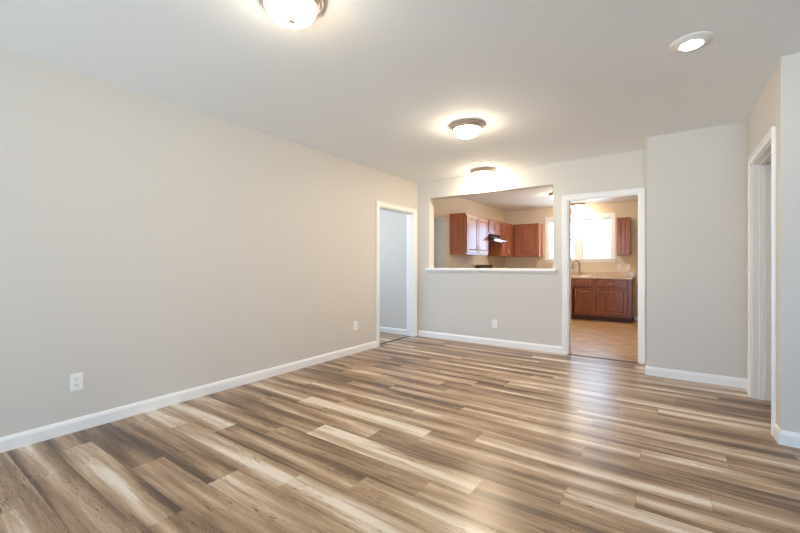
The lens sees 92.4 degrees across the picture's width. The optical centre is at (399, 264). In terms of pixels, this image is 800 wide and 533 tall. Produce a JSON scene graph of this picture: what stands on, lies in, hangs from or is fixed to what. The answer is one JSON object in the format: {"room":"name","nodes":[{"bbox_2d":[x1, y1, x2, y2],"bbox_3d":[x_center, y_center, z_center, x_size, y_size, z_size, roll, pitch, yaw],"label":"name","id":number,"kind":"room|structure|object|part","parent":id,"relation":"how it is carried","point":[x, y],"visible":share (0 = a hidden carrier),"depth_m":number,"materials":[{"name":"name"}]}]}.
{"room":"empty living room","nodes":[
{"label":"empty living room","id":0,"kind":"room"},
{"bbox_2d":[0,47,504,436],"bbox_3d":[-1.045,-0.094,4.527,0.160,2.500,12.600,0,0,35],"label":"wall","id":1,"kind":"structure","parent":0,"point":[151,247],"depth_m":3.10,"materials":[{"name":"beige paint"}]},
{"bbox_2d":[70,372,82,391],"bbox_3d":[-2.249,0.813,2.669,0.010,0.118,0.074,0,0,35],"label":"wall outlet","id":2,"kind":"object","parent":1,"relation":"attached to","point":[76,380],"visible":1,"depth_m":2.66,"materials":[{"name":"white plastic"}]},
{"bbox_2d":[0,341,376,452],"bbox_3d":[-2.462,1.110,2.361,0.015,0.092,7.427,0,0,35],"label":"baseboard","id":3,"kind":"structure","parent":1,"relation":"attached to","point":[21,439],"depth_m":3.05,"materials":[{"name":"white paint"}]},
{"bbox_2d":[354,321,357,329],"bbox_3d":[-0.582,0.796,5.038,0.010,0.118,0.074,0,0,35],"label":"wall outlet","id":4,"kind":"object","parent":1,"relation":"attached to","point":[355,322],"visible":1,"depth_m":5.04,"materials":[{"name":"white plastic"}]},
{"bbox_2d":[380,336,409,344],"bbox_3d":[-0.097,1.153,5.865,0.040,0.005,0.886,0,0,35],"label":"trim","id":5,"kind":"structure","parent":1,"relation":"attached to","point":[406,336],"depth_m":5.85,"materials":[{"name":"brown wood"}]},
{"bbox_2d":[376,200,416,346],"bbox_3d":[-0.084,0.124,5.856,0.162,2.064,1.049,0,0,35],"label":"door frame","id":6,"kind":"structure","parent":1,"relation":"in","point":[411,218],"depth_m":6.20,"materials":[{"name":"white paint"}]},
{"bbox_2d":[450,213,487,255],"bbox_3d":[1.401,-0.582,7.575,0.371,0.769,1.070,0,0,35],"label":"upper cabinet","id":7,"kind":"object","parent":1,"relation":"attached to","point":[468,232],"visible":1,"depth_m":7.22,"materials":[{"name":"brown wood"}]},
{"bbox_3d":[1.374,-0.576,7.285,0.020,0.697,0.495,0,0,35],"label":"door","id":8,"kind":"part","parent":7,"relation":"part of","materials":[{"name":"brown wood"}]},
{"bbox_3d":[1.665,-0.576,7.699,0.020,0.697,0.495,0,0,35],"label":"door","id":9,"kind":"part","parent":7,"relation":"part of","materials":[{"name":"brown wood"}]},
{"bbox_2d":[488,218,500,235],"bbox_3d":[1.908,-0.808,8.322,0.340,0.316,0.746,0,0,35],"label":"upper cabinet","id":10,"kind":"object","parent":1,"relation":"attached to","point":[494,226],"visible":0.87,"depth_m":8.18,"materials":[{"name":"brown wood"}]},
{"bbox_3d":[1.939,-0.802,8.088,0.020,0.254,0.333,0,0,35],"label":"door","id":11,"kind":"part","parent":10,"relation":"part of","materials":[{"name":"brown wood"}]},
{"bbox_2d":[488,234,506,242],"bbox_3d":[1.959,-0.573,8.286,0.466,0.148,0.730,0,0,35],"label":"range hood","id":12,"kind":"object","parent":10,"relation":"attached to","point":[491,238],"visible":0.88,"depth_m":8.14,"materials":[{"name":"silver metal"}]},
{"bbox_3d":[2.138,-0.802,8.370,0.020,0.254,0.333,0,0,35],"label":"door","id":13,"kind":"part","parent":10,"relation":"part of","materials":[{"name":"brown wood"}]},
{"bbox_2d":[487,222,512,256],"bbox_3d":[2.457,-0.582,9.076,0.371,0.769,1.132,0,0,35],"label":"upper cabinet","id":14,"kind":"object","parent":1,"relation":"attached to","point":[500,249],"visible":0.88,"depth_m":8.70,"materials":[{"name":"brown wood"}]},
{"bbox_3d":[2.375,-0.576,8.707,0.020,0.697,0.355,0,0,35],"label":"door","id":15,"kind":"part","parent":14,"relation":"part of","materials":[{"name":"brown wood"}]},
{"bbox_3d":[2.585,-0.576,9.005,0.020,0.697,0.355,0,0,35],"label":"door","id":16,"kind":"part","parent":14,"relation":"part of","materials":[{"name":"brown wood"}]},
{"bbox_2d":[380,209,405,328],"bbox_3d":[-0.637,-0.094,6.930,1.980,2.500,0.120,0,0,35],"label":"wall","id":17,"kind":"structure","parent":0,"point":[392,224],"depth_m":6.50,"materials":[{"name":"beige paint"}]},
{"bbox_2d":[380,326,405,334],"bbox_3d":[-0.676,1.110,6.875,1.980,0.092,0.015,0,0,35],"label":"baseboard","id":18,"kind":"structure","parent":17,"relation":"attached to","point":[382,329],"depth_m":6.47,"materials":[{"name":"white paint"}]},
{"bbox_2d":[0,319,799,532],"bbox_3d":[0.639,1.196,3.341,8.200,0.080,12.600,0,0,35],"label":"floor","id":19,"kind":"structure","parent":0,"point":[417,434],"depth_m":2.33,"materials":[{"name":"brown laminate"}]},
{"bbox_2d":[476,265,492,267],"bbox_3d":[2.060,0.561,8.229,0.693,1.130,0.740,0,0,35],"label":"range","id":20,"kind":"object","parent":19,"relation":"on","point":[477,266],"visible":0.02,"depth_m":8.27,"materials":[{"name":"black metal"}]},
{"bbox_2d":[571,278,593,319],"bbox_3d":[3.844,0.720,8.373,0.768,0.872,0.621,0,0,35],"label":"base cabinet","id":21,"kind":"object","parent":19,"relation":"on","point":[582,290],"visible":0.59,"depth_m":8.06,"materials":[{"name":"brown wood"}]},
{"bbox_3d":[3.540,0.749,8.257,0.335,0.525,0.020,0,0,35],"label":"door","id":22,"kind":"part","parent":21,"relation":"part of","materials":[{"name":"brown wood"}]},
{"bbox_3d":[3.687,0.379,8.153,0.695,0.130,0.020,0,0,35],"label":"drawer","id":23,"kind":"part","parent":21,"relation":"part of","materials":[{"name":"brown wood"}]},
{"bbox_3d":[3.837,0.749,8.048,0.330,0.525,0.020,0,0,35],"label":"door","id":24,"kind":"part","parent":21,"relation":"part of","materials":[{"name":"brown wood"}]},
{"bbox_2d":[594,279,632,322],"bbox_3d":[4.431,0.720,7.960,0.663,0.872,0.621,0,0,35],"label":"base cabinet","id":25,"kind":"object","parent":19,"relation":"on","point":[613,298],"visible":0.99,"depth_m":7.73,"materials":[{"name":"brown wood"}]},
{"bbox_2d":[571,272,634,278],"bbox_3d":[3.595,0.217,8.582,2.800,0.132,0.625,0,0,35],"label":"countertop","id":26,"kind":"structure","parent":25,"relation":"on","point":[594,275],"depth_m":8.21,"materials":[{"name":"stone"}]},
{"bbox_2d":[572,260,582,275],"bbox_3d":[3.958,0.066,8.577,0.226,0.360,0.060,0,0,7],"label":"kitchen faucet","id":27,"kind":"object","parent":26,"relation":"on","point":[574,260],"visible":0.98,"depth_m":8.56,"materials":[{"name":"silver metal"}]},
{"bbox_3d":[4.271,0.379,7.742,0.542,0.130,0.020,0,0,35],"label":"drawer","id":28,"kind":"part","parent":25,"relation":"part of","materials":[{"name":"brown wood"}]},
{"bbox_3d":[4.271,0.739,7.742,0.542,0.545,0.020,0,0,35],"label":"door","id":29,"kind":"part","parent":25,"relation":"part of","materials":[{"name":"brown wood"}]},
{"bbox_2d":[0,0,799,211],"bbox_3d":[0.639,-1.394,3.341,8.400,0.100,12.840,0,0,35],"label":"ceiling","id":30,"kind":"structure","parent":0,"point":[381,85],"depth_m":2.60,"materials":[{"name":"paint"}]},
{"bbox_2d":[259,0,322,28],"bbox_3d":[-0.548,-1.274,1.930,0.320,0.140,0.320,0,0,35],"label":"ceiling lamp","id":31,"kind":"object","parent":30,"relation":"attached to","point":[296,14],"visible":1,"depth_m":1.89,"materials":[{"name":"white glass"}]},
{"bbox_2d":[450,119,483,138],"bbox_3d":[0.642,-1.274,3.680,0.320,0.140,0.320,0,0,35],"label":"ceiling lamp","id":32,"kind":"object","parent":30,"relation":"attached to","point":[465,128],"visible":1,"depth_m":3.59,"materials":[{"name":"white glass"}]},
{"bbox_3d":[0.642,-1.263,3.680,0.248,0.074,0.248,0,0,35],"label":"lamp shade","id":33,"kind":"part","parent":32,"relation":"part of","materials":[{"name":"white glass"}]},
{"bbox_2d":[470,167,494,179],"bbox_3d":[1.167,-1.274,5.428,0.344,0.140,0.344,0,0,35],"label":"ceiling lamp","id":34,"kind":"object","parent":30,"relation":"attached to","point":[482,173],"visible":1,"depth_m":5.33,"materials":[{"name":"white glass"}]},
{"bbox_3d":[1.167,-1.263,5.428,0.267,0.074,0.267,0,0,35],"label":"lamp shade","id":35,"kind":"part","parent":34,"relation":"part of","materials":[{"name":"white glass"}]},
{"bbox_2d":[571,203,584,209],"bbox_3d":[3.884,-1.274,8.419,0.320,0.140,0.320,0,0,35],"label":"ceiling lamp","id":36,"kind":"object","parent":30,"relation":"attached to","point":[576,206],"visible":0.94,"depth_m":8.33,"materials":[{"name":"white glass"}]},
{"bbox_3d":[3.884,-1.263,8.419,0.248,0.074,0.248,0,0,35],"label":"lamp shade","id":37,"kind":"part","parent":36,"relation":"part of","materials":[{"name":"white glass"}]},
{"bbox_2d":[670,31,713,52],"bbox_3d":[1.755,-1.331,2.311,0.214,0.025,0.214,0,0,35],"label":"recessed light","id":38,"kind":"object","parent":30,"relation":"in","point":[693,41],"visible":1,"depth_m":2.28,"materials":[{"name":"white paint"}]},
{"bbox_2d":[418,149,646,363],"bbox_3d":[2.756,-0.094,4.627,6.220,2.500,0.140,0,0,35],"label":"wall","id":39,"kind":"structure","parent":0,"point":[526,307],"depth_m":5.38,"materials":[{"name":"beige paint"}]},
{"bbox_2d":[418,330,561,353],"bbox_3d":[1.204,1.110,5.625,2.221,0.092,0.015,0,0,35],"label":"baseboard","id":40,"kind":"structure","parent":39,"relation":"attached to","point":[488,341],"depth_m":5.51,"materials":[{"name":"white paint"}]},
{"bbox_2d":[425,268,556,273],"bbox_3d":[1.287,0.083,5.658,1.985,0.066,0.265,0,0,35],"label":"trim","id":41,"kind":"structure","parent":39,"relation":"attached to","point":[451,270],"depth_m":5.49,"materials":[{"name":"white paint"}]},
{"bbox_2d":[492,320,496,327],"bbox_3d":[1.361,0.846,5.518,0.074,0.118,0.010,0,0,35],"label":"wall outlet","id":42,"kind":"object","parent":39,"relation":"attached to","point":[494,322],"visible":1,"depth_m":5.52,"materials":[{"name":"white plastic"}]},
{"bbox_2d":[568,354,637,362],"bbox_3d":[2.477,1.153,4.759,0.832,0.006,0.045,0,0,35],"label":"trim","id":43,"kind":"structure","parent":39,"relation":"attached to","point":[568,354],"depth_m":4.72,"materials":[{"name":"brown wood"}]},
{"bbox_2d":[562,187,644,363],"bbox_3d":[2.522,0.127,4.779,0.910,2.058,0.162,0,0,35],"label":"door frame","id":44,"kind":"structure","parent":39,"relation":"in","point":[636,192],"depth_m":4.79,"materials":[{"name":"white paint"}]},
{"bbox_2d":[434,201,637,319],"bbox_3d":[3.155,-0.094,9.348,5.400,2.500,0.120,0,0,35],"label":"wall","id":45,"kind":"structure","parent":0,"point":[629,208],"depth_m":8.60,"materials":[{"name":"beige paint"}]},
{"bbox_2d":[513,223,542,256],"bbox_3d":[3.037,-0.582,9.131,0.612,0.769,0.371,0,0,35],"label":"upper cabinet","id":46,"kind":"object","parent":45,"relation":"attached to","point":[527,238],"visible":1,"depth_m":9.00,"materials":[{"name":"brown wood"}]},
{"bbox_3d":[2.958,-0.576,9.009,0.525,0.697,0.020,0,0,35],"label":"door","id":47,"kind":"part","parent":46,"relation":"part of","materials":[{"name":"brown wood"}]},
{"bbox_2d":[548,220,575,258],"bbox_3d":[3.765,-0.582,8.902,0.600,0.895,0.088,0,0,35],"label":"window","id":48,"kind":"structure","parent":45,"relation":"in","point":[549,222],"depth_m":9.04,"materials":[{"name":"white paint"}]},
{"bbox_2d":[544,212,616,262],"bbox_3d":[4.020,-0.593,8.635,1.495,1.073,0.050,0,0,35],"label":"trim","id":49,"kind":"structure","parent":45,"relation":"attached to","point":[578,218],"depth_m":8.61,"materials":[{"name":"white paint"}]},
{"bbox_2d":[582,217,610,258],"bbox_3d":[4.351,-0.582,8.489,0.585,0.895,0.088,0,0,35],"label":"window","id":50,"kind":"structure","parent":45,"relation":"in","point":[583,220],"depth_m":8.52,"materials":[{"name":"white paint"}]},
{"bbox_3d":[4.352,-0.372,8.490,0.557,0.448,0.025,0,0,35],"label":"sash","id":51,"kind":"part","parent":50,"relation":"part of","materials":[{"name":"white paint"}]},
{"bbox_3d":[4.368,-0.793,8.513,0.557,0.443,0.025,0,0,35],"label":"sash","id":52,"kind":"part","parent":50,"relation":"part of","materials":[{"name":"clear glass"}]},
{"bbox_2d":[617,217,630,254],"bbox_3d":[4.671,-0.592,7.999,0.244,0.769,0.340,0,0,35],"label":"upper cabinet","id":53,"kind":"object","parent":45,"relation":"attached to","point":[623,224],"visible":1,"depth_m":7.87,"materials":[{"name":"brown wood"}]},
{"bbox_2d":[647,121,745,378],"bbox_3d":[2.949,-0.094,3.855,0.785,2.500,0.100,0,0,35],"label":"wall","id":54,"kind":"structure","parent":0,"point":[696,179],"depth_m":3.81,"materials":[{"name":"beige paint"}]},
{"bbox_2d":[645,362,745,388],"bbox_3d":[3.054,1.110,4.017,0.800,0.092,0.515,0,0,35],"label":"baseboard","id":55,"kind":"structure","parent":54,"relation":"attached to","point":[736,382],"depth_m":3.79,"materials":[{"name":"white paint"}]},
{"bbox_2d":[746,53,799,432],"bbox_3d":[3.041,-0.094,3.204,0.115,2.500,1.860,0,0,35],"label":"wall","id":56,"kind":"structure","parent":0,"point":[778,104],"depth_m":2.47,"materials":[{"name":"beige paint"}]},
{"bbox_2d":[748,126,775,435],"bbox_3d":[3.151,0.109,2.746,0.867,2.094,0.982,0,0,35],"label":"door frame","id":57,"kind":"structure","parent":56,"relation":"in","point":[762,171],"depth_m":3.28,"materials":[{"name":"white paint"}]},
{"bbox_2d":[745,379,780,444],"bbox_3d":[2.835,1.110,3.025,0.015,0.092,1.360,0,0,35],"label":"baseboard","id":58,"kind":"structure","parent":56,"relation":"attached to","point":[776,430],"depth_m":2.53,"materials":[{"name":"white paint"}]},
{"bbox_3d":[3.405,-0.094,1.884,2.000,2.500,0.120,0,0,35],"label":"wall","id":59,"kind":"structure","parent":0,"visible":0},
{"bbox_2d":[781,430,799,447],"bbox_3d":[3.319,1.110,1.861,2.115,0.092,0.015,0,0,35],"label":"baseboard","id":60,"kind":"structure","parent":59,"relation":"attached to","point":[791,439],"depth_m":2.44,"materials":[{"name":"white paint"}]}
]}

